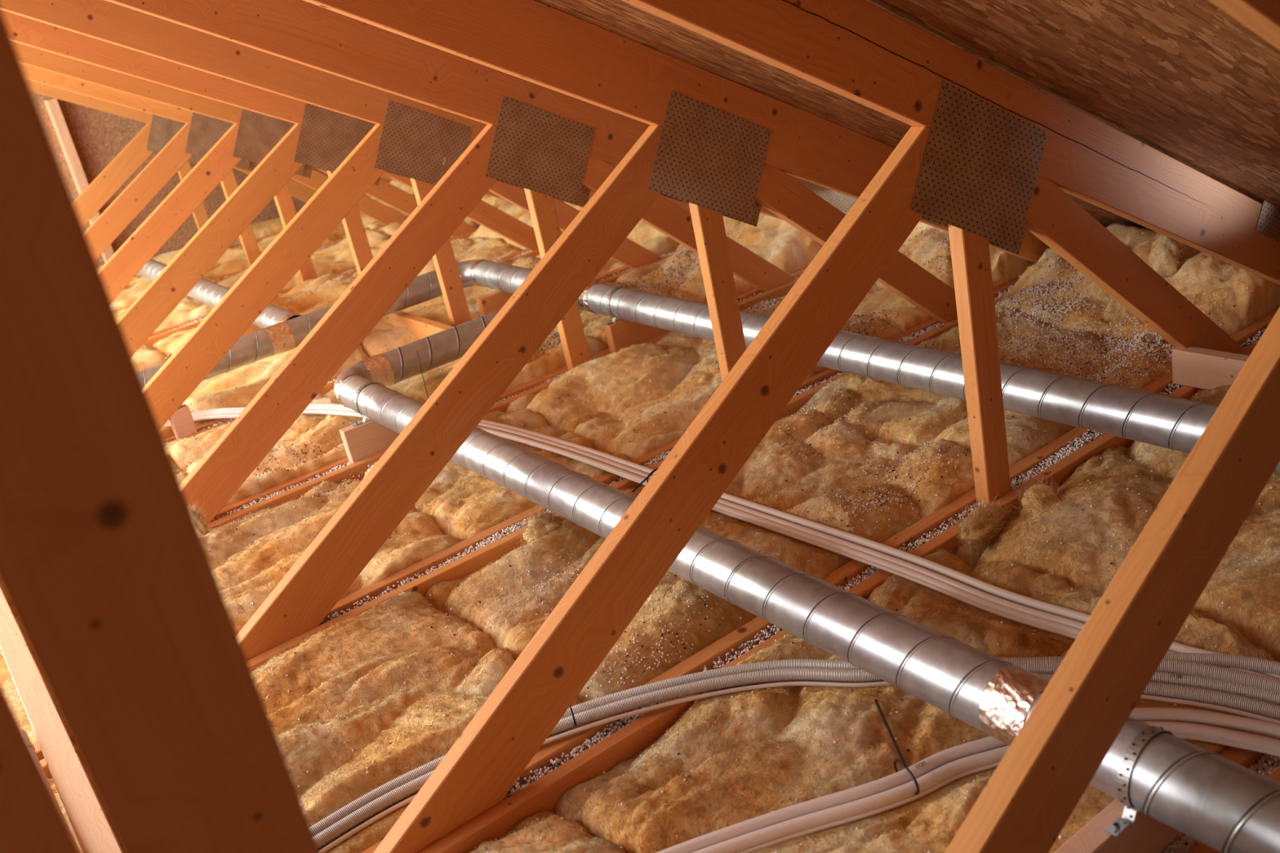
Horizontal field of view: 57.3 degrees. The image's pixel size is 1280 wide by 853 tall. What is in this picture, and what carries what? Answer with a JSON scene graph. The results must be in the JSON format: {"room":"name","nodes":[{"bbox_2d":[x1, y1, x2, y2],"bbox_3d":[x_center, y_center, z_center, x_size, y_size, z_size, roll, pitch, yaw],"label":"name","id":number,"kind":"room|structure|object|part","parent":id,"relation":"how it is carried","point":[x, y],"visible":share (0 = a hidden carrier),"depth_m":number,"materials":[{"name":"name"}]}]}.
{"room":"attic","nodes":[
{"label":"attic","id":0,"kind":"room"},
{"bbox_2d":[32,92,328,266],"bbox_3d":[-5.235,-2.072,7.484,9.050,3.520,0.100,-25,25,-29],"label":"wall","id":1,"kind":"structure","parent":0,"point":[98,136],"depth_m":8.47,"materials":[{"name":"brown wood"}]},
{"bbox_2d":[44,97,114,262],"bbox_3d":[-3.965,-1.654,8.391,0.070,1.360,0.100,-25,25,-29],"label":"stud","id":2,"kind":"object","parent":1,"relation":"attached to","point":[52,105],"visible":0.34,"depth_m":8.23,"materials":[{"name":"brown wood"}]},
{"bbox_2d":[536,0,1279,208],"bbox_3d":[-1.229,-1.369,3.328,4.889,2.750,11.620,-25,25,-29],"label":"roof sheathing","id":3,"kind":"structure","parent":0,"point":[1186,80],"depth_m":2.59,"materials":[{"name":"brown wood"}]},
{"bbox_2d":[1079,204,1153,231],"bbox_3d":[3.247,-0.312,3.023,1.177,0.670,5.550,-25,25,-29],"label":"ceiling","id":4,"kind":"structure","parent":0,"point":[1104,217],"depth_m":4.33,"materials":[{"name":"brown wood"}]},
{"bbox_3d":[-1.620,0.698,3.632,9.050,0.040,11.700,-25,25,-29],"label":"floor","id":5,"kind":"structure","parent":0,"visible":0},
{"bbox_2d":[0,458,188,596],"bbox_3d":[-2.108,0.417,4.061,1.130,0.275,0.902,-25,25,-29],"label":"insulation batt","id":6,"kind":"object","parent":5,"relation":"on","point":[181,477],"visible":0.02,"depth_m":4.15,"materials":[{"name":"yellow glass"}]},
{"bbox_2d":[132,344,169,371],"bbox_3d":[-3.086,-0.065,5.752,1.563,0.256,0.886,-25,25,-29],"label":"insulation batt","id":7,"kind":"object","parent":5,"relation":"on","point":[144,357],"visible":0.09,"depth_m":5.90,"materials":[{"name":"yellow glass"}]},
{"bbox_2d":[115,295,213,332],"bbox_3d":[-2.982,-0.582,6.946,1.051,0.262,0.883,-25,25,-29],"label":"insulation batt","id":8,"kind":"object","parent":5,"relation":"on","point":[188,309],"visible":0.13,"depth_m":6.76,"materials":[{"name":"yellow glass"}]},
{"bbox_2d":[160,420,201,438],"bbox_3d":[-2.583,0.180,4.909,1.353,0.252,0.881,-25,25,-29],"label":"insulation batt","id":9,"kind":"object","parent":5,"relation":"on","point":[166,431],"visible":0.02,"depth_m":4.80,"materials":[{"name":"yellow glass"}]},
{"bbox_2d":[165,405,1279,679],"bbox_3d":[-0.047,0.278,3.180,5.940,0.037,0.982,6,28,37],"label":"electrical cable","id":10,"kind":"object","parent":9,"relation":"on","point":[1073,623],"visible":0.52,"depth_m":2.95,"materials":[{"name":"white plastic"}]},
{"bbox_2d":[111,247,262,309],"bbox_3d":[-3.242,-0.931,7.936,1.399,0.254,0.889,-25,25,-29],"label":"insulation batt","id":11,"kind":"object","parent":5,"relation":"on","point":[235,263],"visible":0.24,"depth_m":7.79,"materials":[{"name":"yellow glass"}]},
{"bbox_2d":[27,80,391,278],"bbox_3d":[-3.888,-2.280,7.748,5.600,3.360,0.125,-25,25,-29],"label":"roof truss","id":12,"kind":"object","parent":5,"relation":"on","point":[158,131],"visible":0.27,"depth_m":8.08,"materials":[{"name":"brown wood"}]},
{"bbox_3d":[-3.238,-2.035,8.249,0.404,0.288,0.004,10,6,-37],"label":"nail plate","id":13,"kind":"part","parent":12,"relation":"part of","materials":[{"name":"silver metal"}]},
{"bbox_2d":[21,63,408,313],"bbox_3d":[-3.312,-2.075,6.956,5.600,3.360,0.125,-25,25,-29],"label":"roof truss","id":14,"kind":"object","parent":5,"relation":"on","point":[200,133],"visible":0.29,"depth_m":7.29,"materials":[{"name":"brown wood"}]},
{"bbox_3d":[-2.663,-1.829,7.457,0.404,0.288,0.004,10,6,-37],"label":"nail plate","id":15,"kind":"part","parent":14,"relation":"part of","materials":[{"name":"silver metal"}]},
{"bbox_3d":[-2.635,-1.830,7.539,0.404,0.288,0.004,10,6,-37],"label":"nail plate","id":16,"kind":"part","parent":14,"relation":"part of","materials":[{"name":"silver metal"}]},
{"bbox_2d":[151,217,284,265],"bbox_3d":[-2.995,-1.404,8.959,1.460,0.253,0.416,-25,25,-29],"label":"insulation batt","id":17,"kind":"object","parent":5,"relation":"on","point":[262,228],"visible":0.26,"depth_m":8.84,"materials":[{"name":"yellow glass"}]},
{"bbox_2d":[0,479,461,744],"bbox_3d":[-1.360,0.543,3.376,1.570,0.275,0.904,-25,25,-29],"label":"insulation batt","id":18,"kind":"object","parent":5,"relation":"on","point":[249,575],"visible":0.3,"depth_m":3.47,"materials":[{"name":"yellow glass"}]},
{"bbox_2d":[187,498,215,536],"bbox_3d":[-1.373,0.326,3.651,0.124,0.233,0.114,6,28,37],"label":"tuft","id":19,"kind":"object","parent":18,"relation":"attached to","point":[200,522],"visible":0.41,"depth_m":3.63,"materials":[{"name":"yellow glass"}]},
{"bbox_2d":[152,273,355,357],"bbox_3d":[-1.995,-0.560,6.409,1.214,0.250,0.897,-25,25,-29],"label":"insulation batt","id":20,"kind":"object","parent":5,"relation":"on","point":[308,301],"visible":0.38,"depth_m":6.42,"materials":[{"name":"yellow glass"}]},
{"bbox_2d":[13,41,503,348],"bbox_3d":[-2.736,-1.869,6.165,5.600,3.360,0.125,-25,25,-29],"label":"roof truss","id":21,"kind":"object","parent":5,"relation":"on","point":[252,135],"visible":0.31,"depth_m":6.46,"materials":[{"name":"brown wood"}]},
{"bbox_3d":[-2.087,-1.623,6.666,0.404,0.288,0.004,10,6,-37],"label":"nail plate","id":22,"kind":"part","parent":21,"relation":"part of","materials":[{"name":"silver metal"}]},
{"bbox_3d":[-2.059,-1.624,6.747,0.404,0.288,0.004,10,6,-37],"label":"nail plate","id":23,"kind":"part","parent":21,"relation":"part of","materials":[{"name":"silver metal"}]},
{"bbox_2d":[182,344,368,423],"bbox_3d":[-1.748,-0.216,5.422,0.833,0.269,0.890,-25,25,-29],"label":"insulation batt","id":24,"kind":"object","parent":5,"relation":"on","point":[232,397],"visible":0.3,"depth_m":5.22,"materials":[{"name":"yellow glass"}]},
{"bbox_2d":[0,9,594,355],"bbox_3d":[-2.160,-1.663,5.374,5.600,3.360,0.125,-25,25,-29],"label":"roof truss","id":25,"kind":"object","parent":5,"relation":"on","point":[321,138],"visible":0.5,"depth_m":5.63,"materials":[{"name":"brown wood"}]},
{"bbox_2d":[241,309,294,336],"bbox_3d":[-1.911,-0.437,5.869,0.420,0.178,0.043,-25,25,-29],"label":"support block","id":26,"kind":"object","parent":25,"relation":"attached to","point":[252,328],"visible":0.18,"depth_m":5.82,"materials":[{"name":"brown wood"}]},
{"bbox_2d":[137,258,302,328],"bbox_3d":[-2.479,-0.775,6.571,0.132,0.129,3.255,-25,25,-29],"label":"ventilation duct","id":27,"kind":"object","parent":26,"relation":"on","point":[207,292],"visible":0.41,"depth_m":6.17,"materials":[{"name":"metal"}]},
{"bbox_3d":[-1.511,-1.417,5.875,0.404,0.288,0.004,10,6,-37],"label":"nail plate","id":28,"kind":"part","parent":25,"relation":"part of","materials":[{"name":"silver metal"}]},
{"bbox_3d":[-1.483,-1.418,5.956,0.404,0.288,0.004,10,6,-37],"label":"nail plate","id":29,"kind":"part","parent":25,"relation":"part of","materials":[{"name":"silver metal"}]},
{"bbox_2d":[217,229,390,290],"bbox_3d":[-2.098,-0.987,7.486,1.223,0.258,0.879,-25,25,-29],"label":"insulation batt","id":30,"kind":"object","parent":5,"relation":"on","point":[322,263],"visible":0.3,"depth_m":7.42,"materials":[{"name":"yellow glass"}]},
{"bbox_2d":[257,221,367,252],"bbox_3d":[-2.415,-1.308,8.438,0.722,0.247,0.875,-25,25,-29],"label":"insulation batt","id":31,"kind":"object","parent":5,"relation":"on","point":[339,233],"visible":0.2,"depth_m":8.24,"materials":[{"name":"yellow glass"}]},
{"bbox_2d":[46,590,581,852],"bbox_3d":[-0.864,0.801,2.539,1.363,0.245,0.909,-25,25,-29],"label":"insulation batt","id":32,"kind":"object","parent":5,"relation":"on","point":[337,776],"visible":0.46,"depth_m":2.66,"materials":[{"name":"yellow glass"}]},
{"bbox_2d":[0,0,690,444],"bbox_3d":[-1.585,-1.457,4.582,5.600,3.360,0.125,-25,25,-29],"label":"roof truss","id":33,"kind":"object","parent":5,"relation":"on","point":[419,142],"visible":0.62,"depth_m":4.82,"materials":[{"name":"brown wood"}]},
{"bbox_2d":[168,404,197,439],"bbox_3d":[-1.852,0.006,4.764,0.080,0.178,0.043,-25,25,-29],"label":"support block","id":34,"kind":"object","parent":33,"relation":"attached to","point":[182,423],"visible":0.58,"depth_m":4.74,"materials":[{"name":"brown wood"}]},
{"bbox_3d":[-0.936,-1.212,5.083,0.404,0.288,0.004,10,6,-37],"label":"nail plate","id":35,"kind":"part","parent":33,"relation":"part of","materials":[{"name":"silver metal"}]},
{"bbox_2d":[387,311,535,364],"bbox_3d":[-0.801,-0.375,5.098,0.045,0.099,1.320,-25,25,-29],"label":"board","id":36,"kind":"object","parent":33,"relation":"on","point":[422,327],"visible":0.3,"depth_m":5.36,"materials":[{"name":"brown wood"}]},
{"bbox_2d":[476,289,512,316],"bbox_3d":[-0.592,-0.573,5.530,0.350,0.178,0.043,-25,25,-29],"label":"support block","id":37,"kind":"object","parent":33,"relation":"attached to","point":[494,301],"visible":0.2,"depth_m":5.44,"materials":[{"name":"brown wood"}]},
{"bbox_2d":[190,403,1279,679],"bbox_3d":[-0.047,0.267,3.192,5.964,0.034,0.983,6,28,37],"label":"electrical cable","id":38,"kind":"object","parent":33,"relation":"on","point":[1176,647],"visible":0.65,"depth_m":2.81,"materials":[{"name":"white plastic"}]},
{"bbox_2d":[416,350,428,399],"bbox_3d":[-0.783,-0.146,4.255,0.042,0.271,0.013,-25,25,-29],"label":"cable tie","id":39,"kind":"object","parent":38,"relation":"attached to","point":[416,350],"visible":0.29,"depth_m":4.24,"materials":[{"name":"black plastic"}]},
{"bbox_2d":[631,468,657,492],"bbox_3d":[0.026,0.158,3.408,0.012,0.044,0.143,12,32,45],"label":"cable tie","id":40,"kind":"object","parent":38,"relation":"attached to","point":[655,469],"visible":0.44,"depth_m":3.39,"materials":[{"name":"black plastic"}]},
{"bbox_2d":[561,454,1077,639],"bbox_3d":[-0.051,0.296,3.163,5.908,0.026,0.965,6,28,37],"label":"cable","id":41,"kind":"object","parent":33,"relation":"on","point":[806,540],"visible":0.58,"depth_m":2.71,"materials":[{"name":"white plastic"}]},
{"bbox_2d":[165,331,607,506],"bbox_3d":[-1.025,-0.076,4.718,1.637,0.268,0.900,-25,25,-29],"label":"insulation batt","id":42,"kind":"object","parent":5,"relation":"on","point":[183,453],"visible":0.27,"depth_m":4.41,"materials":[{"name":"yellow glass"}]},
{"bbox_2d":[360,180,415,229],"bbox_3d":[-1.740,-1.674,8.834,1.059,0.404,0.892,-25,25,-29],"label":"insulation batt","id":43,"kind":"object","parent":5,"relation":"on","point":[369,223],"visible":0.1,"depth_m":8.41,"materials":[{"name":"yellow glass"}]},
{"bbox_2d":[5,0,857,617],"bbox_3d":[-1.009,-1.251,3.791,5.600,3.360,0.125,-25,25,-29],"label":"roof truss","id":44,"kind":"object","parent":5,"relation":"on","point":[548,144],"visible":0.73,"depth_m":4.06,"materials":[{"name":"brown wood"}]},
{"bbox_2d":[0,585,123,852],"bbox_3d":[-2.629,0.292,4.479,0.064,0.046,8.230,-25,25,-29],"label":"board","id":45,"kind":"object","parent":44,"relation":"on","point":[93,831],"visible":1,"depth_m":2.70,"materials":[{"name":"brown wood"}]},
{"bbox_2d":[22,730,68,826],"bbox_3d":[-1.054,0.852,2.225,0.030,0.044,1.361,-25,26,-30],"label":"electrical cable","id":46,"kind":"object","parent":45,"relation":"on","point":[24,731],"visible":0.16,"depth_m":2.63,"materials":[{"name":"white plastic"}]},
{"bbox_2d":[339,397,426,463],"bbox_3d":[-0.897,0.038,4.203,0.325,0.178,0.043,-25,25,-29],"label":"support block","id":47,"kind":"object","parent":44,"relation":"attached to","point":[361,441],"visible":0.46,"depth_m":4.13,"materials":[{"name":"brown wood"}]},
{"bbox_2d":[333,299,1279,852],"bbox_3d":[0.662,0.174,2.672,1.138,0.131,4.969,-25,25,-29],"label":"ventilation duct","id":48,"kind":"object","parent":47,"relation":"on","point":[1226,806],"visible":0.8,"depth_m":2.16,"materials":[{"name":"metal"}]},
{"bbox_2d":[137,258,1279,475],"bbox_3d":[-0.278,0.374,2.666,3.086,0.133,5.959,-25,25,-29],"label":"ventilation duct","id":49,"kind":"object","parent":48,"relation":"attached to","point":[1156,419],"visible":0.58,"depth_m":3.46,"materials":[{"name":"metal"}]},
{"bbox_3d":[-0.360,-1.006,4.292,0.404,0.288,0.004,10,6,-37],"label":"nail plate","id":50,"kind":"part","parent":44,"relation":"part of","materials":[{"name":"silver metal"}]},
{"bbox_3d":[-0.332,-1.007,4.373,0.404,0.288,0.004,10,6,-37],"label":"nail plate","id":51,"kind":"part","parent":44,"relation":"part of","materials":[{"name":"silver metal"}]},
{"bbox_2d":[604,318,670,353],"bbox_3d":[0.012,-0.380,4.756,0.320,0.178,0.043,-25,25,-29],"label":"support block","id":52,"kind":"object","parent":44,"relation":"attached to","point":[621,333],"visible":0.28,"depth_m":4.69,"materials":[{"name":"brown wood"}]},
{"bbox_3d":[0.843,-1.042,5.158,0.400,0.160,0.004,10,6,-37],"label":"nail plate","id":53,"kind":"part","parent":44,"relation":"part of","materials":[{"name":"silver metal"}]},
{"bbox_2d":[351,236,520,276],"bbox_3d":[-1.201,-0.916,6.900,0.846,0.227,0.877,-25,25,-29],"label":"insulation batt","id":54,"kind":"object","parent":5,"relation":"on","point":[500,248],"visible":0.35,"depth_m":6.86,"materials":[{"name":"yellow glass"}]},
{"bbox_2d":[377,194,511,237],"bbox_3d":[-1.201,-1.471,8.015,1.136,0.400,0.895,-25,25,-29],"label":"insulation batt","id":55,"kind":"object","parent":5,"relation":"on","point":[389,229],"visible":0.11,"depth_m":7.72,"materials":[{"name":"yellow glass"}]},
{"bbox_2d":[360,254,625,357],"bbox_3d":[-0.853,-0.619,5.961,1.461,0.257,0.879,-25,25,-29],"label":"insulation batt","id":56,"kind":"object","parent":5,"relation":"on","point":[393,338],"visible":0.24,"depth_m":5.65,"materials":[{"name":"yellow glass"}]},
{"bbox_2d":[362,407,631,541],"bbox_3d":[-0.496,0.171,3.904,0.644,0.229,0.898,-25,25,-29],"label":"insulation batt","id":57,"kind":"object","parent":5,"relation":"on","point":[462,485],"visible":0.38,"depth_m":3.68,"materials":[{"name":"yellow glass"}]},
{"bbox_2d":[467,201,582,250],"bbox_3d":[-0.536,-1.306,7.280,0.911,0.398,0.893,-25,25,-29],"label":"insulation batt","id":58,"kind":"object","parent":5,"relation":"on","point":[522,215],"visible":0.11,"depth_m":7.17,"materials":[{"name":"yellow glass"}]},
{"bbox_2d":[32,0,1050,779],"bbox_3d":[-0.433,-1.046,2.999,5.600,3.360,0.125,-25,25,-29],"label":"roof truss","id":59,"kind":"object","parent":5,"relation":"on","point":[717,145],"visible":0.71,"depth_m":3.29,"materials":[{"name":"brown wood"}]},
{"bbox_3d":[0.216,-0.800,3.501,0.404,0.288,0.004,10,6,-37],"label":"nail plate","id":60,"kind":"part","parent":59,"relation":"part of","materials":[{"name":"silver metal"}]},
{"bbox_3d":[0.244,-0.801,3.582,0.404,0.288,0.004,10,6,-37],"label":"nail plate","id":61,"kind":"part","parent":59,"relation":"part of","materials":[{"name":"silver metal"}]},
{"bbox_2d":[164,238,1279,852],"bbox_3d":[-0.922,-0.360,5.356,3.809,0.088,8.032,-25,25,-29],"label":"beads","id":62,"kind":"object","parent":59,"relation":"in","point":[1267,764],"visible":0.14,"depth_m":2.94,"materials":[{"name":"white"}]},
{"bbox_2d":[468,808,625,852],"bbox_3d":[-0.449,1.077,1.658,1.366,0.246,0.887,-25,25,-29],"label":"insulation batt","id":63,"kind":"object","parent":5,"relation":"on","point":[551,833],"visible":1,"depth_m":2.16,"materials":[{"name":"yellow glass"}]},
{"bbox_2d":[656,707,1279,852],"bbox_3d":[0.767,0.695,1.804,2.753,0.057,0.802,-3,23,20],"label":"electrical cable","id":64,"kind":"object","parent":63,"relation":"on","point":[935,761],"visible":0.68,"depth_m":2.06,"materials":[{"name":"white plastic"}]},
{"bbox_2d":[874,699,919,795],"bbox_3d":[0.448,0.541,2.021,0.050,0.241,0.101,-4,23,19],"label":"cable tie","id":65,"kind":"object","parent":64,"relation":"attached to","point":[902,762],"visible":0.91,"depth_m":2.03,"materials":[{"name":"black plastic"}]},
{"bbox_2d":[692,721,1279,852],"bbox_3d":[0.755,0.712,1.781,2.717,0.054,0.798,-3,23,20],"label":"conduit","id":66,"kind":"object","parent":63,"relation":"on","point":[766,834],"visible":0.73,"depth_m":2.04,"materials":[{"name":"white plastic"}]},
{"bbox_2d":[319,681,1279,852],"bbox_3d":[0.613,0.691,1.891,3.096,0.013,0.959,-5,23,17],"label":"cable","id":67,"kind":"object","parent":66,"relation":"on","point":[1196,704],"visible":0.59,"depth_m":2.38,"materials":[{"name":"white plastic"}]},
{"bbox_2d":[737,734,1279,852],"bbox_3d":[0.752,0.725,1.775,2.694,0.039,0.783,-3,23,20],"label":"cable","id":68,"kind":"object","parent":66,"relation":"on","point":[934,788],"visible":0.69,"depth_m":2.04,"materials":[{"name":"white plastic"}]},
{"bbox_2d":[551,282,707,349],"bbox_3d":[-0.136,-0.476,5.262,0.658,0.251,0.898,-25,25,-29],"label":"insulation batt","id":69,"kind":"object","parent":5,"relation":"on","point":[599,334],"visible":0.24,"depth_m":5.07,"materials":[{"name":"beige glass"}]},
{"bbox_2d":[0,0,1279,852],"bbox_3d":[0.709,-0.637,1.429,5.600,3.360,0.125,-25,25,-29],"label":"roof truss","id":70,"kind":"object","parent":5,"relation":"on","point":[108,578],"visible":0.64,"depth_m":0.83,"materials":[{"name":"brown wood"}]},
{"bbox_3d":[-0.482,0.252,0.789,0.137,2.305,0.044,-25,25,-29],"label":"king post","id":71,"kind":"part","parent":70,"relation":"part of","materials":[{"name":"brown wood"}]},
{"bbox_3d":[-0.348,0.236,0.882,0.126,2.214,0.044,-25,25,-29],"label":"king post","id":72,"kind":"part","parent":70,"relation":"part of","materials":[{"name":"brown wood"}]},
{"bbox_2d":[163,408,1081,635],"bbox_3d":[-0.055,0.292,3.165,5.921,0.037,0.969,6,28,38],"label":"electrical cable","id":73,"kind":"object","parent":70,"relation":"on","point":[922,576],"visible":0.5,"depth_m":2.98,"materials":[{"name":"white plastic"}]},
{"bbox_2d":[1053,799,1181,852],"bbox_3d":[0.737,0.648,1.812,0.285,0.117,0.043,-25,25,-29],"label":"support block","id":74,"kind":"object","parent":70,"relation":"attached to","point":[1147,834],"visible":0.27,"depth_m":1.79,"materials":[{"name":"brown wood"}]},
{"bbox_2d":[1172,346,1249,390],"bbox_3d":[2.121,0.016,2.656,0.045,0.107,1.930,-25,25,-29],"label":"board","id":75,"kind":"object","parent":70,"relation":"on","point":[1192,366],"visible":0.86,"depth_m":3.33,"materials":[{"name":"brown wood"}]},
{"bbox_2d":[609,220,679,262],"bbox_3d":[0.049,-1.091,6.498,0.881,0.378,0.889,-25,25,-29],"label":"insulation batt","id":76,"kind":"object","parent":5,"relation":"on","point":[655,242],"visible":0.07,"depth_m":6.10,"materials":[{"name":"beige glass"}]},
{"bbox_2d":[115,189,1272,852],"bbox_3d":[-0.931,-0.400,5.438,3.908,0.503,7.979,-25,25,-29],"label":"insulation","id":77,"kind":"object","parent":5,"relation":"on","point":[1148,335],"visible":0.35,"depth_m":3.73,"materials":[{"name":"white"}]},
{"bbox_2d":[424,408,974,702],"bbox_3d":[0.202,0.310,3.187,1.396,0.248,0.906,-25,25,-29],"label":"insulation batt","id":78,"kind":"object","parent":5,"relation":"on","point":[491,615],"visible":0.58,"depth_m":3.06,"materials":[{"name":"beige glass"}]},
{"bbox_2d":[511,503,566,546],"bbox_3d":[-0.266,0.294,3.234,0.178,0.197,0.183,11,31,44],"label":"tuft","id":79,"kind":"object","parent":78,"relation":"on","point":[540,524],"visible":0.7,"depth_m":3.20,"materials":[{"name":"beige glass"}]},
{"bbox_2d":[505,306,901,460],"bbox_3d":[0.226,-0.185,4.335,1.261,0.277,0.900,-25,25,-29],"label":"insulation batt","id":80,"kind":"object","parent":5,"relation":"on","point":[628,376],"visible":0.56,"depth_m":4.15,"materials":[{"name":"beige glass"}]},
{"bbox_2d":[615,213,822,297],"bbox_3d":[0.530,-0.849,5.647,1.108,0.385,0.889,-25,25,-29],"label":"insulation batt","id":81,"kind":"object","parent":5,"relation":"on","point":[793,254],"visible":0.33,"depth_m":5.39,"materials":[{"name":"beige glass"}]},
{"bbox_2d":[360,0,1279,852],"bbox_3d":[0.143,-0.834,2.210,5.600,3.348,0.125,-25,25,-29],"label":"roof truss","id":82,"kind":"object","parent":5,"relation":"on","point":[988,156],"visible":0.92,"depth_m":2.54,"materials":[{"name":"brown wood"}]},
{"bbox_2d":[310,658,1279,836],"bbox_3d":[0.616,0.661,1.926,3.186,0.030,0.983,-5,23,17],"label":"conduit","id":83,"kind":"object","parent":82,"relation":"on","point":[1161,677],"visible":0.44,"depth_m":2.35,"materials":[{"name":"plastic"}]},
{"bbox_2d":[568,705,576,726],"bbox_3d":[-0.146,0.583,2.437,0.007,0.081,0.076,-16,22,-11],"label":"cable tie","id":84,"kind":"object","parent":83,"relation":"attached to","point":[570,707],"visible":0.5,"depth_m":2.41,"materials":[{"name":"black plastic"}]},
{"bbox_2d":[997,656,1279,693],"bbox_3d":[1.364,0.557,1.785,2.013,0.051,0.203,9,30,42],"label":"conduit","id":85,"kind":"object","parent":83,"relation":"on","point":[1176,666],"visible":0.49,"depth_m":2.16,"materials":[{"name":"plastic"}]},
{"bbox_2d":[1009,653,1279,675],"bbox_3d":[1.415,0.542,1.795,1.974,0.051,0.235,9,30,41],"label":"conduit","id":86,"kind":"object","parent":85,"relation":"on","point":[1252,664],"visible":0.32,"depth_m":2.17,"materials":[{"name":"plastic"}]},
{"bbox_2d":[314,667,1279,848],"bbox_3d":[0.612,0.675,1.905,3.138,0.031,0.978,-5,23,17],"label":"electrical cable","id":87,"kind":"object","parent":82,"relation":"on","point":[1158,689],"visible":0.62,"depth_m":2.39,"materials":[{"name":"plastic"}]},
{"bbox_3d":[0.819,-0.595,2.791,0.404,0.288,0.004,10,6,-37],"label":"nail plate","id":88,"kind":"part","parent":82,"relation":"part of","materials":[{"name":"silver metal"}]},
{"bbox_3d":[0.791,-0.594,2.709,0.404,0.288,0.004,10,6,-37],"label":"nail plate","id":89,"kind":"part","parent":82,"relation":"part of","materials":[{"name":"silver metal"}]},
{"bbox_2d":[947,490,1018,557],"bbox_3d":[0.831,0.234,2.857,0.221,0.155,0.164,-25,25,-29],"label":"tuft","id":90,"kind":"object","parent":82,"relation":"on","point":[984,525],"visible":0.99,"depth_m":2.82,"materials":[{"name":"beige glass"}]},
{"bbox_3d":[1.994,-0.630,3.575,0.400,0.160,0.004,10,6,-37],"label":"nail plate","id":91,"kind":"part","parent":82,"relation":"part of","materials":[{"name":"silver metal"}]},
{"bbox_2d":[757,221,1035,332],"bbox_3d":[1.121,-0.649,4.870,1.090,0.380,0.904,-25,25,-29],"label":"insulation batt","id":92,"kind":"object","parent":5,"relation":"on","point":[1006,267],"visible":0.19,"depth_m":4.56,"materials":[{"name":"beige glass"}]},
{"bbox_2d":[554,548,1279,852],"bbox_3d":[0.540,0.619,2.260,1.233,0.252,0.894,-25,25,-29],"label":"insulation batt","id":93,"kind":"object","parent":5,"relation":"on","point":[765,778],"visible":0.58,"depth_m":2.20,"materials":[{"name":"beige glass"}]},
{"bbox_2d":[795,306,1173,466],"bbox_3d":[1.097,-0.102,3.730,0.966,0.249,0.902,-25,25,-29],"label":"insulation batt","id":94,"kind":"object","parent":5,"relation":"on","point":[944,414],"visible":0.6,"depth_m":3.62,"materials":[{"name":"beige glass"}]},
{"bbox_2d":[955,384,1279,662],"bbox_3d":[1.487,0.178,2.832,1.238,0.264,0.886,-25,25,-29],"label":"insulation batt","id":95,"kind":"object","parent":5,"relation":"on","point":[1252,589],"visible":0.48,"depth_m":2.69,"materials":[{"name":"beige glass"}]},
{"bbox_2d":[1009,471,1073,543],"bbox_3d":[0.991,0.216,2.850,0.194,0.189,0.322,-3,23,20],"label":"tuft","id":96,"kind":"object","parent":95,"relation":"on","point":[1038,496],"visible":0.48,"depth_m":2.85,"materials":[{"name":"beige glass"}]},
{"bbox_2d":[994,222,1279,347],"bbox_3d":[1.785,-0.491,4.132,0.868,0.399,0.901,-25,25,-29],"label":"insulation batt","id":97,"kind":"object","parent":5,"relation":"on","point":[1262,297],"visible":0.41,"depth_m":3.89,"materials":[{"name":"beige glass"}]},
{"bbox_2d":[1141,232,1188,277],"bbox_3d":[1.776,-0.554,3.973,0.163,0.284,0.146,11,31,44],"label":"tuft","id":98,"kind":"object","parent":97,"relation":"attached to","point":[1164,256],"visible":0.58,"depth_m":3.93,"materials":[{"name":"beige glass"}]}
]}

